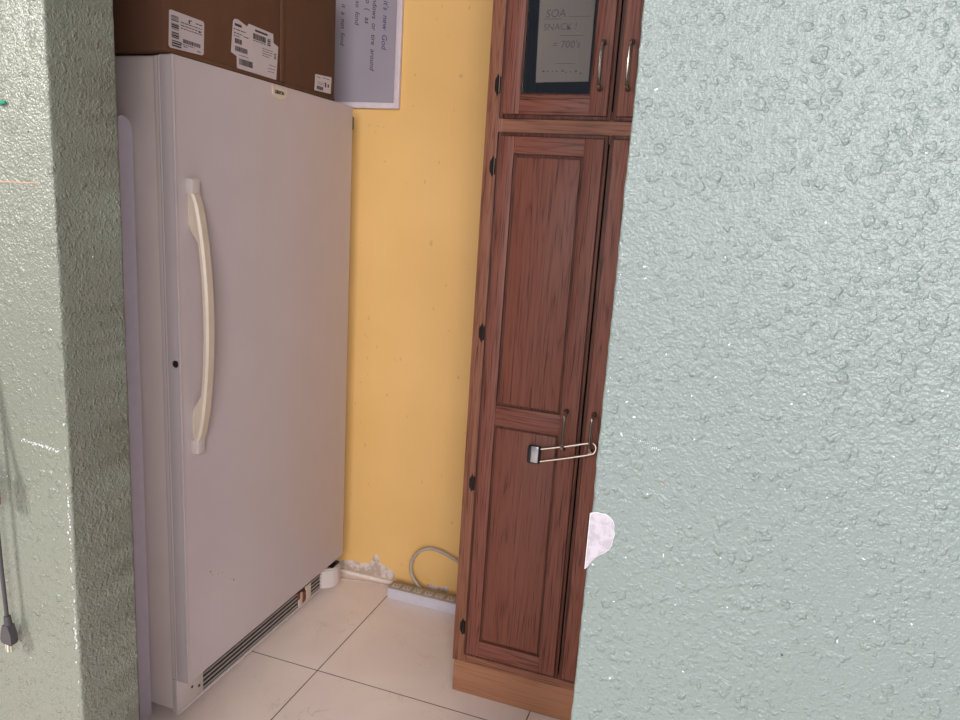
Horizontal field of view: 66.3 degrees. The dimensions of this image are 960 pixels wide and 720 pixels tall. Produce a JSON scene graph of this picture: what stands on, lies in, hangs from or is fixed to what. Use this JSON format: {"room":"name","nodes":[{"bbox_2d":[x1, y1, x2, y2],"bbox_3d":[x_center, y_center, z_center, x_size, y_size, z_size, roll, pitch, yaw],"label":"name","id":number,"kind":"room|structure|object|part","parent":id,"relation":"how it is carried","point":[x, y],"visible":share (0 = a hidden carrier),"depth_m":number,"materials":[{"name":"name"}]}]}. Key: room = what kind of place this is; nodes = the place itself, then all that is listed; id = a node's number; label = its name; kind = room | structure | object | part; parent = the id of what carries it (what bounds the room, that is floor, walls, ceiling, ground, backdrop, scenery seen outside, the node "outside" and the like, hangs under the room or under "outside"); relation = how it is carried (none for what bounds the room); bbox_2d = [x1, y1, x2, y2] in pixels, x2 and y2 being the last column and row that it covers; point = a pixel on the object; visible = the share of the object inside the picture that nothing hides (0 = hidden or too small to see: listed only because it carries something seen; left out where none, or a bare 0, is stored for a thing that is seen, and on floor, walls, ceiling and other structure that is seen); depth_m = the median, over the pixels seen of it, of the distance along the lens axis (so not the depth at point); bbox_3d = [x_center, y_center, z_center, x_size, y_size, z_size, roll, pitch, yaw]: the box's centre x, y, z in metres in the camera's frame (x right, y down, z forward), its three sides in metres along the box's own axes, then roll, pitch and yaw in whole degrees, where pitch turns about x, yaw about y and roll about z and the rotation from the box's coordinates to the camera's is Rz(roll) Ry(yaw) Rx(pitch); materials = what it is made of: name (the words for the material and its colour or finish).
{"room":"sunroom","nodes":[
{"label":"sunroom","id":0,"kind":"room"},
{"bbox_2d":[145,572,558,719],"bbox_3d":[-0.611,1.342,0.631,4.200,0.060,4.700,8,13,18],"label":"floor","id":1,"kind":"structure","parent":0,"point":[352,651],"depth_m":2.28,"materials":[{"name":"tile"}]},
{"bbox_2d":[117,115,151,719],"bbox_3d":[-1.145,0.182,1.933,0.560,1.597,0.088,8,13,18],"label":"panel","id":2,"kind":"object","parent":1,"relation":"on","point":[125,142],"visible":0.21,"depth_m":1.85,"materials":[{"name":"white plastic"}]},
{"bbox_2d":[115,53,353,714],"bbox_3d":[-0.925,0.042,2.327,0.795,1.735,0.856,7,13,18],"label":"freezer","id":3,"kind":"object","parent":1,"relation":"on","point":[242,183],"visible":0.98,"depth_m":2.01,"materials":[{"name":"metal"}]},
{"bbox_2d":[113,0,284,85],"bbox_3d":[-0.859,-0.936,1.889,0.524,0.361,0.458,8,13,18],"label":"cardboard box","id":4,"kind":"object","parent":3,"relation":"on","point":[245,37],"visible":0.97,"depth_m":1.76,"materials":[{"name":"brown cardboard"}]},
{"bbox_2d":[171,15,201,52],"bbox_3d":[-0.673,-0.748,1.692,0.001,0.068,0.102,8,13,18],"label":"print","id":5,"kind":"object","parent":4,"relation":"on","point":[186,30],"depth_m":1.69,"materials":[{"name":"black"}]},
{"bbox_2d":[234,23,275,72],"bbox_3d":[-0.588,-0.814,1.928,0.001,0.098,0.183,8,13,18],"label":"print","id":6,"kind":"object","parent":4,"relation":"on","point":[254,43],"depth_m":1.92,"materials":[{"name":"black"}]},
{"bbox_3d":[-0.685,-0.095,1.810,0.057,0.623,0.031,7,13,18],"label":"handle","id":7,"kind":"part","parent":3,"relation":"part of","materials":[{"name":"plastic"}]},
{"bbox_3d":[-0.701,0.853,2.396,0.022,0.106,0.823,7,13,18],"label":"kick plate","id":8,"kind":"part","parent":3,"relation":"part of","materials":[{"name":"white plastic"}]},
{"bbox_2d":[283,0,335,100],"bbox_3d":[-0.730,-0.992,2.236,0.503,0.341,0.278,8,13,18],"label":"cardboard box","id":9,"kind":"object","parent":3,"relation":"on","point":[309,25],"visible":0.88,"depth_m":2.17,"materials":[{"name":"brown cardboard"}]},
{"bbox_2d":[317,77,328,89],"bbox_3d":[-0.480,-0.845,2.251,0.001,0.038,0.076,8,13,18],"label":"print","id":10,"kind":"object","parent":9,"relation":"on","point":[322,82],"depth_m":2.25,"materials":[{"name":"black"}]},
{"bbox_2d":[340,578,388,586],"bbox_3d":[-0.342,0.866,2.792,0.544,0.007,0.036,6,12,12],"label":"cable","id":11,"kind":"object","parent":1,"relation":"on","point":[340,578],"visible":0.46,"depth_m":2.82,"materials":[{"name":"white plastic"}]},
{"bbox_2d":[387,547,457,614],"bbox_3d":[-0.064,0.810,2.658,0.552,0.206,0.085,8,13,18],"label":"power strip","id":12,"kind":"object","parent":1,"relation":"on","point":[417,595],"visible":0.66,"depth_m":2.69,"materials":[{"name":"white plastic"}]},
{"bbox_2d":[391,583,400,587],"bbox_3d":[-0.310,0.836,2.726,0.030,0.002,0.027,8,13,18],"label":"outlet","id":13,"kind":"object","parent":12,"relation":"attached to","point":[393,585],"depth_m":2.72,"materials":[{"name":"beige plastic"}]},
{"bbox_2d":[402,586,411,590],"bbox_3d":[-0.269,0.842,2.712,0.030,0.002,0.027,8,13,18],"label":"outlet","id":14,"kind":"object","parent":12,"relation":"attached to","point":[404,588],"depth_m":2.71,"materials":[{"name":"beige plastic"}]},
{"bbox_2d":[413,588,422,592],"bbox_3d":[-0.228,0.847,2.699,0.030,0.002,0.027,8,13,18],"label":"outlet","id":15,"kind":"object","parent":12,"relation":"attached to","point":[415,590],"depth_m":2.70,"materials":[{"name":"beige plastic"}]},
{"bbox_2d":[424,591,433,595],"bbox_3d":[-0.187,0.853,2.686,0.030,0.002,0.027,8,13,18],"label":"outlet","id":16,"kind":"object","parent":12,"relation":"attached to","point":[426,593],"depth_m":2.68,"materials":[{"name":"beige plastic"}]},
{"bbox_3d":[-0.040,0.808,2.673,0.478,0.204,0.034,7,12,16],"label":"power cord","id":17,"kind":"part","parent":12,"relation":"part of","materials":[{"name":"white plastic"}]},
{"bbox_2d":[435,593,444,598],"bbox_3d":[-0.146,0.858,2.672,0.030,0.002,0.027,8,13,18],"label":"outlet","id":18,"kind":"object","parent":12,"relation":"attached to","point":[437,595],"depth_m":2.67,"materials":[{"name":"beige plastic"}]},
{"bbox_2d":[446,596,455,600],"bbox_3d":[-0.105,0.864,2.659,0.030,0.002,0.027,8,13,18],"label":"outlet","id":19,"kind":"object","parent":12,"relation":"attached to","point":[448,598],"depth_m":2.66,"materials":[{"name":"beige plastic"}]},
{"bbox_2d":[452,0,643,719],"bbox_3d":[0.364,-0.137,2.104,0.650,2.340,0.539,8,13,18],"label":"pantry cabinet","id":20,"kind":"object","parent":1,"relation":"on","point":[563,73],"visible":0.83,"depth_m":1.94,"materials":[{"name":"red wood"}]},
{"bbox_3d":[0.106,0.514,2.070,0.183,0.666,0.008,8,13,18],"label":"panel","id":21,"kind":"part","parent":20,"relation":"part of","materials":[{"name":"red wood"}]},
{"bbox_3d":[0.133,0.165,1.993,0.287,1.499,0.012,8,13,18],"label":"door","id":22,"kind":"part","parent":20,"relation":"part of","materials":[{"name":"red wood"}]},
{"bbox_3d":[0.152,-0.190,1.920,0.183,0.667,0.008,8,13,18],"label":"panel","id":23,"kind":"part","parent":20,"relation":"part of","materials":[{"name":"red wood"}]},
{"bbox_3d":[0.204,-0.915,1.765,0.180,0.533,0.003,8,13,18],"label":"glass pane","id":24,"kind":"part","parent":20,"relation":"part of","materials":[{"name":"black"}]},
{"bbox_3d":[0.203,-0.913,1.763,0.287,0.644,0.012,8,13,18],"label":"door","id":25,"kind":"part","parent":20,"relation":"part of","materials":[{"name":"red wood"}]},
{"bbox_2d":[527,442,596,463],"bbox_3d":[0.217,0.247,1.957,0.186,0.086,0.022,8,13,18],"label":"lock","id":26,"kind":"object","parent":20,"relation":"attached to","point":[534,452],"visible":1,"depth_m":1.97,"materials":[{"name":"white plastic"}]},
{"bbox_3d":[0.146,0.254,1.974,0.020,0.046,0.004,8,13,18],"label":"release plate","id":27,"kind":"part","parent":26,"relation":"part of","materials":[{"name":"grey metal"}]},
{"bbox_3d":[0.221,0.189,1.944,0.014,0.118,0.034,8,13,18],"label":"pull handle","id":28,"kind":"part","parent":20,"relation":"part of","materials":[{"name":"silver metal"}]},
{"bbox_3d":[0.291,0.194,1.920,0.014,0.113,0.034,8,13,18],"label":"pull handle","id":29,"kind":"part","parent":20,"relation":"part of","materials":[{"name":"silver metal"}]},
{"bbox_3d":[0.406,0.202,1.903,0.287,1.499,0.012,8,13,18],"label":"door","id":30,"kind":"part","parent":20,"relation":"part of","materials":[{"name":"red wood"}]},
{"bbox_3d":[0.288,-0.704,1.751,0.014,0.118,0.034,8,13,18],"label":"pull handle","id":31,"kind":"part","parent":20,"relation":"part of","materials":[{"name":"silver metal"}]},
{"bbox_3d":[0.476,-0.876,1.674,0.287,0.644,0.012,8,13,18],"label":"door","id":32,"kind":"part","parent":20,"relation":"part of","materials":[{"name":"red wood"}]},
{"bbox_3d":[0.351,-0.696,1.730,0.014,0.119,0.034,8,13,18],"label":"pull handle","id":33,"kind":"part","parent":20,"relation":"part of","materials":[{"name":"silver metal"}]},
{"bbox_2d":[337,0,492,594],"bbox_3d":[0.097,-0.325,2.521,2.950,2.500,0.121,8,13,18],"label":"wall","id":34,"kind":"structure","parent":0,"point":[417,167],"depth_m":2.60,"materials":[{"name":"yellow paint"}]},
{"bbox_2d":[334,0,403,108],"bbox_3d":[-0.532,-1.194,2.503,0.594,0.636,0.017,8,13,18],"label":"poster","id":35,"kind":"object","parent":34,"relation":"attached to","point":[368,33],"visible":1,"depth_m":2.48,"materials":[{"name":"white paper"}]},
{"bbox_2d":[340,568,451,594],"bbox_3d":[-0.383,0.849,2.841,0.945,0.014,0.013,8,13,18],"label":"baseboard","id":36,"kind":"structure","parent":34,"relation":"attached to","point":[355,573],"depth_m":2.85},
{"bbox_2d":[0,0,959,719],"bbox_3d":[-0.261,-0.052,1.129,4.200,2.500,0.138,8,13,18],"label":"wall","id":37,"kind":"structure","parent":0,"point":[774,529],"depth_m":0.88,"materials":[{"name":"teal paint"}]},
{"bbox_2d":[0,536,17,651],"bbox_3d":[-0.851,0.011,1.258,0.065,1.072,0.020,11,14,30],"label":"cord","id":38,"kind":"object","parent":37,"relation":"attached to","point":[9,634],"visible":1,"depth_m":1.34,"materials":[{"name":"grey plastic"}]},
{"bbox_3d":[-0.856,-0.019,1.253,0.053,1.013,0.018,13,15,38],"label":"cord","id":39,"kind":"part","parent":38,"relation":"part of","materials":[{"name":"grey plastic"}]}
]}

